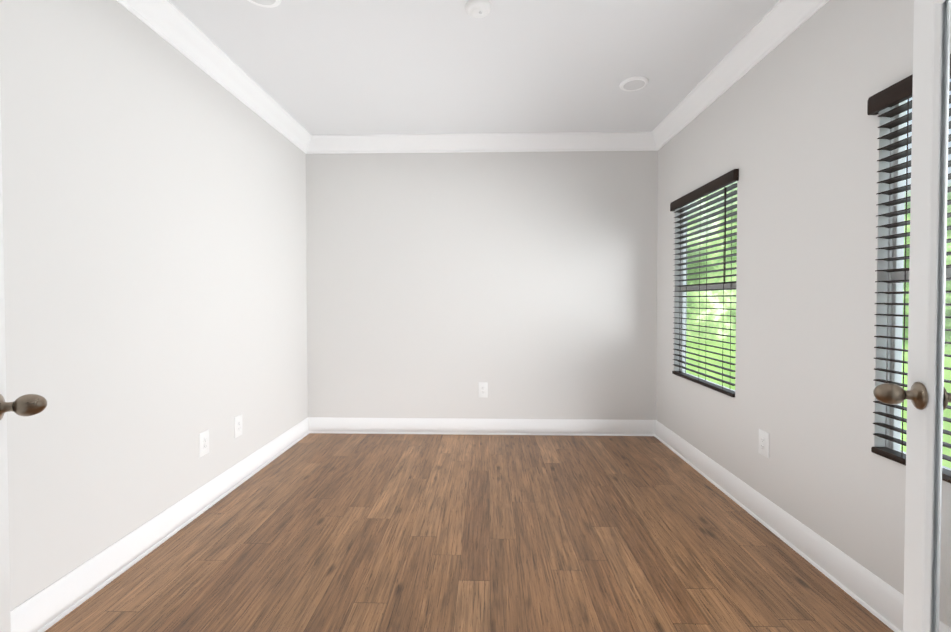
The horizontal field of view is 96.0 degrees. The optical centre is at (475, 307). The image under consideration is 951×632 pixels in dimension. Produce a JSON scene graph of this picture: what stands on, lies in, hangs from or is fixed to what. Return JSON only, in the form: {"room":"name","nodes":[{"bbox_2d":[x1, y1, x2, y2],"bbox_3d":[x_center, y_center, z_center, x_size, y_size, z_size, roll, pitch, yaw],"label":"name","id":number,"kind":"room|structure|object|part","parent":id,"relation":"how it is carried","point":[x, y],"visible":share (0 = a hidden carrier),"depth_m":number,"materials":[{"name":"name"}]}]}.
{"room":"empty room","nodes":[
{"label":"empty room","id":0,"kind":"room"},
{"bbox_2d":[0,0,307,610],"bbox_3d":[-1.735,-0.148,1.156,0.160,2.740,5.700,0,1,2],"label":"wall","id":1,"kind":"structure","parent":0,"point":[154,235],"depth_m":2.01,"materials":[{"name":"white paint"}]},
{"bbox_2d":[10,417,308,631],"bbox_3d":[-1.613,1.133,2.225,0.028,0.142,3.600,0,1,2],"label":"baseboard","id":2,"kind":"structure","parent":1,"relation":"attached to","point":[45,609],"depth_m":2.02,"materials":[{"name":"white paint"}]},
{"bbox_2d":[199,429,208,457],"bbox_3d":[-1.613,0.808,2.550,0.009,0.140,0.086,0,1,2],"label":"electrical outlet","id":3,"kind":"object","parent":1,"relation":"attached to","point":[203,443],"visible":1,"depth_m":2.54,"materials":[{"name":"white plastic"}]},
{"bbox_2d":[116,0,311,153],"bbox_3d":[-1.579,-1.468,2.180,0.095,0.136,3.600,0,1,2],"label":"crown molding","id":4,"kind":"structure","parent":1,"relation":"attached to","point":[168,21],"depth_m":2.56,"materials":[{"name":"white paint"}]},
{"bbox_2d":[234,414,241,437],"bbox_3d":[-1.604,0.802,2.900,0.009,0.140,0.086,0,1,2],"label":"electrical outlet","id":5,"kind":"object","parent":1,"relation":"attached to","point":[237,426],"visible":1,"depth_m":2.88,"materials":[{"name":"white plastic"}]},
{"bbox_2d":[45,433,893,631],"bbox_3d":[-0.036,1.272,1.134,3.560,0.100,6.020,0,1,2],"label":"floor","id":6,"kind":"structure","parent":0,"point":[321,532],"depth_m":2.10,"materials":[{"name":"brown wood"}]},
{"bbox_2d":[169,0,778,134],"bbox_3d":[-0.036,-1.567,1.086,3.560,0.100,6.020,0,1,2],"label":"ceiling","id":7,"kind":"structure","parent":0,"point":[339,67],"depth_m":2.64,"materials":[{"name":"white paint"}]},
{"bbox_2d":[247,0,281,7],"bbox_3d":[-1.049,-1.528,2.084,0.192,0.014,0.192,0,1,2],"label":"recessed light","id":8,"kind":"object","parent":7,"relation":"in","point":[268,3],"visible":1,"depth_m":2.13,"materials":[{"name":"white paint"}]},
{"bbox_2d":[465,0,490,17],"bbox_3d":[0.014,-1.518,2.186,0.132,0.037,0.132,0,1,2],"label":"smoke detector","id":9,"kind":"object","parent":7,"relation":"attached to","point":[478,8],"visible":0.98,"depth_m":2.16,"materials":[{"name":"white plastic"}]},
{"bbox_2d":[619,76,648,90],"bbox_3d":[1.095,-1.542,2.956,0.192,0.014,0.192,0,1,2],"label":"recessed light","id":10,"kind":"object","parent":7,"relation":"in","point":[635,83],"visible":1,"depth_m":2.93,"materials":[{"name":"white paint"}]},
{"bbox_2d":[306,151,657,419],"bbox_3d":[0.044,-0.198,4.038,3.560,2.740,0.160,0,1,2],"label":"wall","id":11,"kind":"structure","parent":0,"point":[522,284],"depth_m":3.96,"materials":[{"name":"white paint"}]},
{"bbox_2d":[308,417,655,435],"bbox_3d":[0.041,1.103,3.967,3.240,0.142,0.028,0,1,2],"label":"baseboard","id":12,"kind":"structure","parent":11,"relation":"attached to","point":[569,427],"depth_m":3.96,"materials":[{"name":"white paint"}]},
{"bbox_2d":[306,132,657,153],"bbox_3d":[0.040,-1.497,3.889,3.240,0.136,0.095,0,1,2],"label":"crown molding","id":13,"kind":"structure","parent":11,"relation":"attached to","point":[492,142],"depth_m":3.89,"materials":[{"name":"white paint"}]},
{"bbox_2d":[479,382,487,397],"bbox_3d":[0.071,0.764,3.970,0.086,0.140,0.009,0,1,2],"label":"electrical outlet","id":14,"kind":"object","parent":11,"relation":"attached to","point":[483,389],"visible":1,"depth_m":3.97,"materials":[{"name":"white plastic"}]},
{"bbox_2d":[656,0,950,627],"bbox_3d":[1.605,-0.146,1.065,0.042,2.740,5.700,0,1,2],"label":"wall","id":15,"kind":"structure","parent":0,"point":[789,129],"depth_m":2.06,"materials":[{"name":"white paint"}]},
{"bbox_2d":[679,183,736,390],"bbox_3d":[1.710,-0.152,3.108,0.057,1.510,0.971,0,1,2],"label":"window","id":16,"kind":"structure","parent":15,"relation":"in","point":[703,287],"depth_m":3.43,"materials":[{"name":"white plastic"}]},
{"bbox_2d":[670,169,738,396],"bbox_3d":[1.643,-0.155,3.110,0.077,1.421,0.913,0,1,2],"label":"window blind","id":17,"kind":"object","parent":16,"relation":"attached to","point":[722,181],"visible":0.83,"depth_m":3.02,"materials":[{"name":"brown wood"}]},
{"bbox_2d":[652,0,828,149],"bbox_3d":[1.565,-1.466,2.095,0.095,0.136,3.600,0,1,2],"label":"crown molding","id":18,"kind":"structure","parent":15,"relation":"attached to","point":[777,24],"depth_m":2.54,"materials":[{"name":"white paint"}]},
{"bbox_2d":[758,429,768,457],"bbox_3d":[1.615,0.761,2.401,0.009,0.140,0.086,0,1,2],"label":"electrical outlet","id":19,"kind":"object","parent":15,"relation":"attached to","point":[763,450],"visible":1,"depth_m":2.39,"materials":[{"name":"white plastic"}]},
{"bbox_2d":[654,420,950,631],"bbox_3d":[1.598,1.134,2.138,0.028,0.142,3.600,0,1,2],"label":"baseboard","id":20,"kind":"structure","parent":15,"relation":"attached to","point":[877,597],"depth_m":2.07,"materials":[{"name":"white paint"}]},
{"bbox_2d":[885,100,950,470],"bbox_3d":[1.661,-0.120,1.265,0.057,1.510,0.970,0,1,2],"label":"window","id":21,"kind":"structure","parent":15,"relation":"in","point":[895,321],"depth_m":1.69,"materials":[{"name":"white plastic"}]},
{"bbox_2d":[867,54,950,482],"bbox_3d":[1.594,-0.123,1.266,0.077,1.421,0.912,0,1,2],"label":"window blind","id":22,"kind":"object","parent":21,"relation":"attached to","point":[895,93],"visible":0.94,"depth_m":1.62,"materials":[{"name":"brown wood"}]},
{"bbox_3d":[0.016,0.164,0.310,1.804,2.145,0.143,0,1,2],"label":"door frame","id":23,"kind":"structure","parent":0,"visible":0},
{"bbox_2d":[0,87,46,631],"bbox_3d":[-0.984,0.203,0.734,0.206,2.033,0.767,-1,1,-31],"label":"french door","id":24,"kind":"structure","parent":23,"relation":"attached to","point":[29,404],"depth_m":1.05,"materials":[{"name":"white paint"}]},
{"bbox_3d":[-1.151,0.238,1.008,0.206,0.068,0.068,-1,1,-31],"label":"knob","id":25,"kind":"part","parent":24,"relation":"part of","materials":[{"name":"brown metal"}]},
{"bbox_2d":[873,0,950,631],"bbox_3d":[0.975,0.203,0.748,0.206,2.033,0.767,0,1,24],"label":"french door","id":26,"kind":"structure","parent":23,"relation":"attached to","point":[926,395],"depth_m":1.03,"materials":[{"name":"white paint"}]},
{"bbox_3d":[1.103,0.216,1.042,0.206,0.068,0.068,0,1,24],"label":"knob","id":27,"kind":"part","parent":26,"relation":"part of","materials":[{"name":"brown metal"}]}
]}

